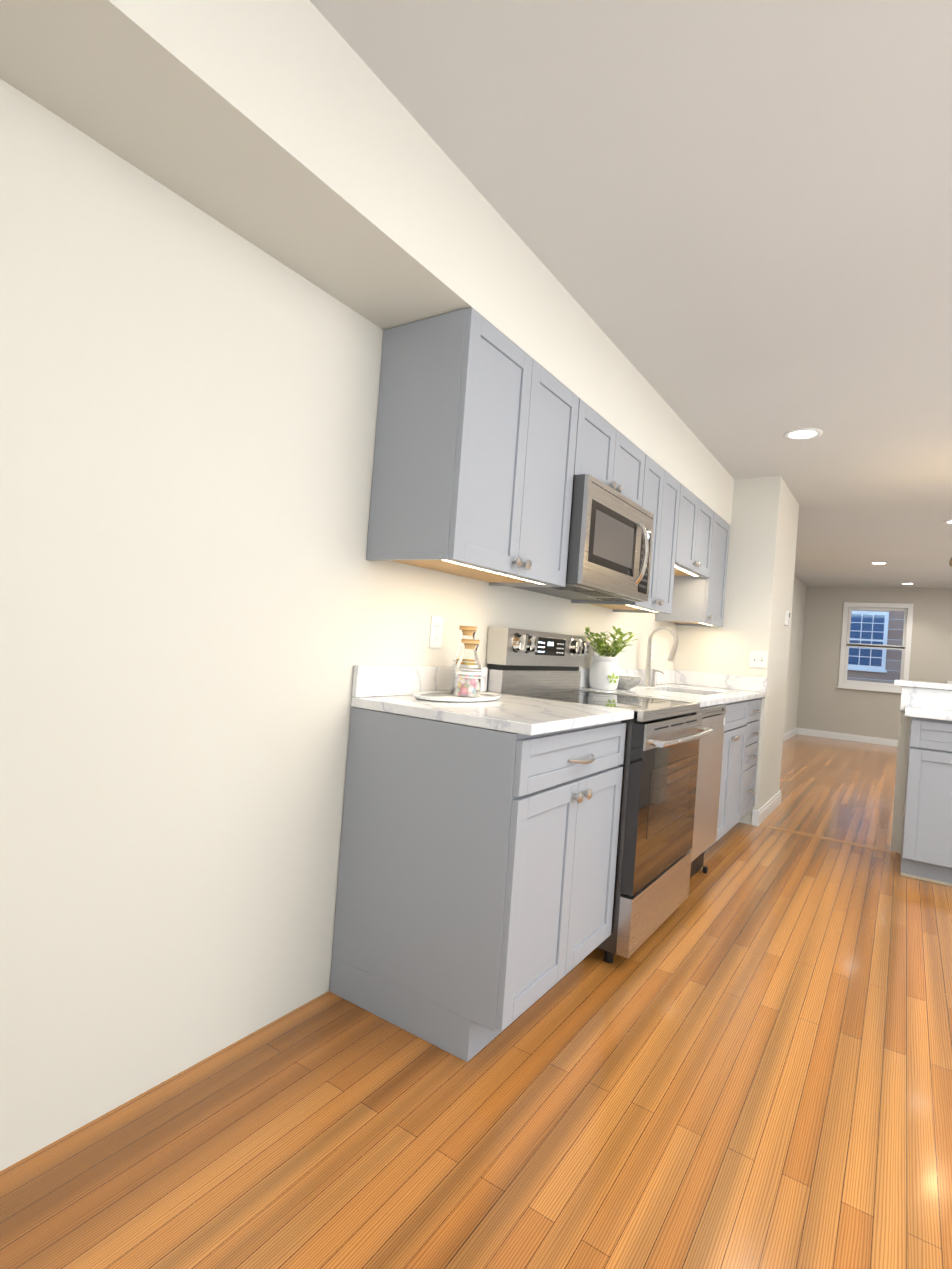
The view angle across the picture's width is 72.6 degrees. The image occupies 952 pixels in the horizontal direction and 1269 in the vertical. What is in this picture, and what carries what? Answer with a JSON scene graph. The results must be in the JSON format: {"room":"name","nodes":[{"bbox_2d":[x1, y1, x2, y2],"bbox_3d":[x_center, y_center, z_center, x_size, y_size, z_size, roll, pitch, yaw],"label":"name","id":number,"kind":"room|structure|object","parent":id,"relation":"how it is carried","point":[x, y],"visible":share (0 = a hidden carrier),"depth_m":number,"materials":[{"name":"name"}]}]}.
{"room":"kitchen","nodes":[
{"label":"kitchen","id":0,"kind":"room"},
{"bbox_2d":[0,0,733,524],"bbox_3d":[0.127,-1.096,2.366,0.335,0.332,5.675,4,-1,34],"label":"soffit","id":1,"kind":"structure","parent":0,"point":[294,136],"depth_m":1.45,"materials":[{"name":"paint"}]},
{"bbox_2d":[0,78,805,1170],"bbox_3d":[1.761,0.100,5.370,0.150,2.410,13.000,4,-1,34],"label":"wall","id":2,"kind":"structure","parent":0,"point":[206,606],"depth_m":1.51,"materials":[{"name":"paint"}]},
{"bbox_2d":[429,616,443,647],"bbox_3d":[-0.144,-0.009,2.364,0.007,0.115,0.070,4,-1,34],"label":"outlet","id":3,"kind":"object","parent":2,"relation":"attached to","point":[436,632],"visible":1,"depth_m":2.36,"materials":[{"name":"white plastic"}]},
{"bbox_2d":[366,308,578,586],"bbox_3d":[0.037,-0.569,2.250,0.367,0.728,0.739,4,-1,34],"label":"upper cabinet","id":4,"kind":"object","parent":2,"relation":"attached to","point":[475,446],"visible":1,"depth_m":2.00,"materials":[{"name":"grey wood"}]},
{"bbox_2d":[593,638,599,655],"bbox_3d":[0.686,0.079,3.605,0.019,0.115,0.116,4,-1,34],"label":"outlet","id":5,"kind":"object","parent":2,"relation":"attached to","point":[595,653],"visible":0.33,"depth_m":3.57,"materials":[{"name":"white plastic"}]},
{"bbox_2d":[574,399,644,506],"bbox_3d":[0.467,-0.749,2.875,0.367,0.293,0.753,4,-1,34],"label":"upper cabinet","id":6,"kind":"object","parent":2,"relation":"attached to","point":[608,454],"visible":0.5,"depth_m":2.74,"materials":[{"name":"grey wood"}]},
{"bbox_2d":[510,474,653,601],"bbox_3d":[0.477,-0.387,2.847,0.453,0.420,0.753,4,-1,34],"label":"microwave","id":7,"kind":"object","parent":6,"relation":"attached to","point":[610,544],"visible":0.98,"depth_m":2.65,"materials":[{"name":"silver metal"}]},
{"bbox_2d":[571,454,680,613],"bbox_3d":[0.820,-0.498,3.430,0.367,0.728,0.579,4,-1,34],"label":"upper cabinet","id":8,"kind":"object","parent":2,"relation":"attached to","point":[661,494],"visible":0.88,"depth_m":3.37,"materials":[{"name":"grey wood"}]},
{"bbox_2d":[651,643,653,659],"bbox_3d":[1.175,0.114,4.352,0.007,0.115,0.070,4,-1,34],"label":"light switch","id":9,"kind":"object","parent":2,"relation":"attached to","point":[652,651],"visible":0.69,"depth_m":4.36,"materials":[{"name":"white plastic"}]},
{"bbox_2d":[655,512,729,626],"bbox_3d":[1.518,-0.435,4.481,0.367,0.728,0.462,4,-1,34],"label":"upper cabinet","id":10,"kind":"object","parent":2,"relation":"attached to","point":[698,601],"visible":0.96,"depth_m":4.31,"materials":[{"name":"grey wood"}]},
{"bbox_2d":[674,484,713,577],"bbox_3d":[1.196,-0.610,3.981,0.367,0.438,0.737,4,-1,34],"label":"upper cabinet","id":11,"kind":"object","parent":2,"relation":"attached to","point":[694,537],"visible":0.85,"depth_m":3.87,"materials":[{"name":"grey wood"}]},
{"bbox_2d":[0,734,951,1268],"bbox_3d":[3.891,1.480,3.874,5.600,0.060,13.000,4,-1,34],"label":"floor","id":12,"kind":"structure","parent":0,"point":[740,1058],"depth_m":1.54,"materials":[{"name":"brown wood"}]},
{"bbox_2d":[329,707,625,1061],"bbox_3d":[0.055,0.704,2.147,0.652,0.883,0.751,4,-1,34],"label":"base cabinet","id":13,"kind":"object","parent":12,"relation":"on","point":[475,892],"visible":0.98,"depth_m":1.85,"materials":[{"name":"grey wood"}]},
{"bbox_2d":[486,627,714,962],"bbox_3d":[0.536,0.597,2.747,0.768,1.180,0.756,4,-1,34],"label":"range","id":14,"kind":"object","parent":12,"relation":"on","point":[659,765],"visible":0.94,"depth_m":2.57,"materials":[{"name":"silver metal"}]},
{"bbox_2d":[690,704,726,877],"bbox_3d":[0.856,0.777,3.343,0.651,0.880,0.594,4,-1,34],"label":"dishwasher","id":15,"kind":"object","parent":12,"relation":"on","point":[707,792],"visible":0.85,"depth_m":3.21,"materials":[{"name":"silver metal"}]},
{"bbox_2d":[704,700,747,851],"bbox_3d":[1.228,0.810,3.919,0.646,0.883,0.773,4,-1,34],"label":"base cabinet","id":16,"kind":"object","parent":12,"relation":"on","point":[732,771],"visible":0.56,"depth_m":3.79,"materials":[{"name":"grey wood"}]},
{"bbox_2d":[351,665,766,735],"bbox_3d":[0.804,0.261,3.234,0.642,0.130,3.343,4,-1,34],"label":"countertop","id":17,"kind":"structure","parent":16,"relation":"on","point":[390,689],"depth_m":2.16,"materials":[{"name":"stone"}]},
{"bbox_2d":[412,690,501,701],"bbox_3d":[-0.059,0.213,2.251,0.230,0.012,0.430,4,-1,34],"label":"oval tray","id":18,"kind":"object","parent":17,"relation":"on","point":[444,695],"visible":0.77,"depth_m":2.21,"materials":[{"name":"white ceramic"}]},
{"bbox_2d":[451,625,477,692],"bbox_3d":[-0.037,0.092,2.353,0.093,0.246,0.093,4,-1,34],"label":"bottle","id":19,"kind":"object","parent":18,"relation":"on","point":[468,631],"visible":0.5,"depth_m":2.33,"materials":[{"name":"clear glass"}]},
{"bbox_2d":[453,639,481,697],"bbox_3d":[-0.026,0.116,2.255,0.093,0.199,0.093,4,-1,34],"label":"bottle","id":20,"kind":"object","parent":18,"relation":"on","point":[467,683],"visible":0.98,"depth_m":2.23,"materials":[{"name":"clear glass"}]},
{"bbox_2d":[584,626,637,689],"bbox_3d":[0.699,0.123,3.394,0.239,0.332,0.349,4,-1,34],"label":"potted plant","id":21,"kind":"object","parent":17,"relation":"on","point":[604,673],"visible":0.98,"depth_m":3.36,"materials":[{"name":"green plant"}]},
{"bbox_2d":[616,675,640,688],"bbox_3d":[0.805,0.265,3.586,0.212,0.068,0.212,4,-1,34],"label":"stone bowl","id":22,"kind":"object","parent":17,"relation":"on","point":[627,682],"visible":0.6,"depth_m":3.51,"materials":[{"name":"white stone"}]},
{"bbox_2d":[651,669,663,685],"bbox_3d":[1.171,0.277,4.189,0.089,0.112,0.040,4,-1,34],"label":"soap dispenser","id":23,"kind":"object","parent":17,"relation":"on","point":[654,671],"visible":0.92,"depth_m":4.19,"materials":[{"name":"silver metal"}]},
{"bbox_2d":[642,626,677,685],"bbox_3d":[1.161,0.138,4.065,0.204,0.385,0.083,4,-1,34],"label":"faucet","id":24,"kind":"object","parent":17,"relation":"on","point":[647,676],"visible":0.98,"depth_m":4.07,"materials":[{"name":"silver metal"}]},
{"bbox_2d":[725,698,761,833],"bbox_3d":[1.569,0.841,4.428,0.652,0.883,0.449,4,-1,34],"label":"base cabinet","id":25,"kind":"object","parent":12,"relation":"on","point":[751,757],"visible":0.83,"depth_m":4.25,"materials":[{"name":"grey wood"}]},
{"bbox_2d":[762,824,898,854],"bbox_3d":[2.297,1.335,4.241,0.790,0.001,0.065,4,-1,34],"label":"header board","id":26,"kind":"object","parent":12,"relation":"on","point":[832,839],"visible":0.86,"depth_m":4.23,"materials":[{"name":"brown wood"}]},
{"bbox_2d":[900,717,951,886],"bbox_3d":[2.739,0.919,3.586,0.605,0.883,0.634,4,-1,34],"label":"base cabinet","id":27,"kind":"object","parent":12,"relation":"on","point":[926,851],"visible":0.98,"depth_m":3.48,"materials":[{"name":"grey wood"}]},
{"bbox_3d":[3.243,0.953,3.249,0.604,0.883,0.634,4,-1,34],"label":"cabinet","id":28,"kind":"object","parent":12,"relation":"on","visible":0},
{"bbox_2d":[900,686,951,720],"bbox_3d":[3.261,0.435,3.274,1.873,0.149,0.632,4,-1,34],"label":"countertop","id":29,"kind":"structure","parent":28,"relation":"on","point":[927,703],"depth_m":3.94,"materials":[{"name":"stone"}]},
{"bbox_2d":[310,0,951,587],"bbox_3d":[4.074,-0.993,3.901,5.600,0.080,13.000,4,-1,34],"label":"ceiling","id":30,"kind":"structure","parent":0,"point":[728,222],"depth_m":1.83,"materials":[{"name":"paint"}]},
{"bbox_2d":[784,428,822,439],"bbox_3d":[1.827,-1.121,3.624,0.196,0.011,0.196,4,-1,34],"label":"recessed light","id":31,"kind":"object","parent":30,"relation":"in","point":[802,433],"visible":1,"depth_m":3.62,"materials":[{"name":"white plastic"}]},
{"bbox_2d":[869,562,887,563],"bbox_3d":[4.815,-0.855,7.754,0.196,0.011,0.196,4,-1,34],"label":"recessed light","id":32,"kind":"object","parent":30,"relation":"in","point":[878,563],"visible":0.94,"depth_m":7.73,"materials":[{"name":"white plastic"}]},
{"bbox_2d":[674,476,798,824],"bbox_3d":[1.999,0.114,5.016,0.640,2.410,0.925,4,-1,34],"label":"wall","id":33,"kind":"structure","parent":0,"point":[761,561],"depth_m":4.59,"materials":[{"name":"paint"}]},
{"bbox_2d":[749,650,767,667],"bbox_3d":[1.948,0.169,4.479,0.116,0.115,0.019,4,-1,34],"label":"light switch","id":34,"kind":"object","parent":33,"relation":"attached to","point":[757,658],"visible":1,"depth_m":4.48,"materials":[{"name":"white plastic"}]},
{"bbox_2d":[751,728,797,825],"bbox_3d":[3.573,1.413,7.489,0.656,0.105,6.941,4,-1,34],"label":"baseboard","id":35,"kind":"structure","parent":33,"relation":"attached to","point":[765,811],"depth_m":4.76,"materials":[{"name":"white"}]},
{"bbox_2d":[785,610,790,625],"bbox_3d":[2.397,-0.126,4.988,0.024,0.116,0.090,4,-1,34],"label":"thermostat","id":36,"kind":"object","parent":33,"relation":"attached to","point":[787,617],"visible":1,"depth_m":4.95,"materials":[{"name":"white plastic"}]},
{"bbox_2d":[797,587,951,739],"bbox_3d":[7.503,0.567,9.192,5.200,2.410,0.150,4,-1,34],"label":"wall","id":37,"kind":"structure","parent":0,"point":[825,703],"depth_m":10.12,"materials":[{"name":"paint"}]},
{"bbox_2d":[797,728,897,746],"bbox_3d":[7.378,1.713,9.106,5.182,0.105,0.016,4,-1,34],"label":"baseboard","id":38,"kind":"structure","parent":37,"relation":"attached to","point":[851,737],"depth_m":10.13,"materials":[{"name":"white"}]},
{"bbox_2d":[837,602,913,692],"bbox_3d":[6.174,0.192,10.031,0.940,1.360,0.130,4,-1,34],"label":"window","id":39,"kind":"structure","parent":37,"relation":"in","point":[845,683],"depth_m":10.03,"materials":[{"name":"white"}]},
{"bbox_2d":[891,686,942,853],"bbox_3d":[3.442,0.895,3.592,1.873,1.034,0.138,4,-1,34],"label":"wall","id":40,"kind":"structure","parent":0,"point":[900,784],"depth_m":4.04,"materials":[{"name":"paint"}]},
{"bbox_2d":[894,679,951,689],"bbox_3d":[3.524,0.364,3.697,1.913,0.035,0.445,4,-1,34],"label":"bar","id":41,"kind":"object","parent":40,"relation":"on","point":[923,684],"visible":1,"depth_m":3.97,"materials":[{"name":"white stone"}]},
{"label":"outside","id":42,"kind":"structure","parent":0,"visible":0},
{"bbox_2d":[847,610,904,683],"bbox_3d":[8.685,-0.600,13.279,8.500,7.000,0.260,4,-1,34],"label":"brick building","id":43,"kind":"structure","parent":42,"point":[865,621],"depth_m":13.39,"materials":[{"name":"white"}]}
]}

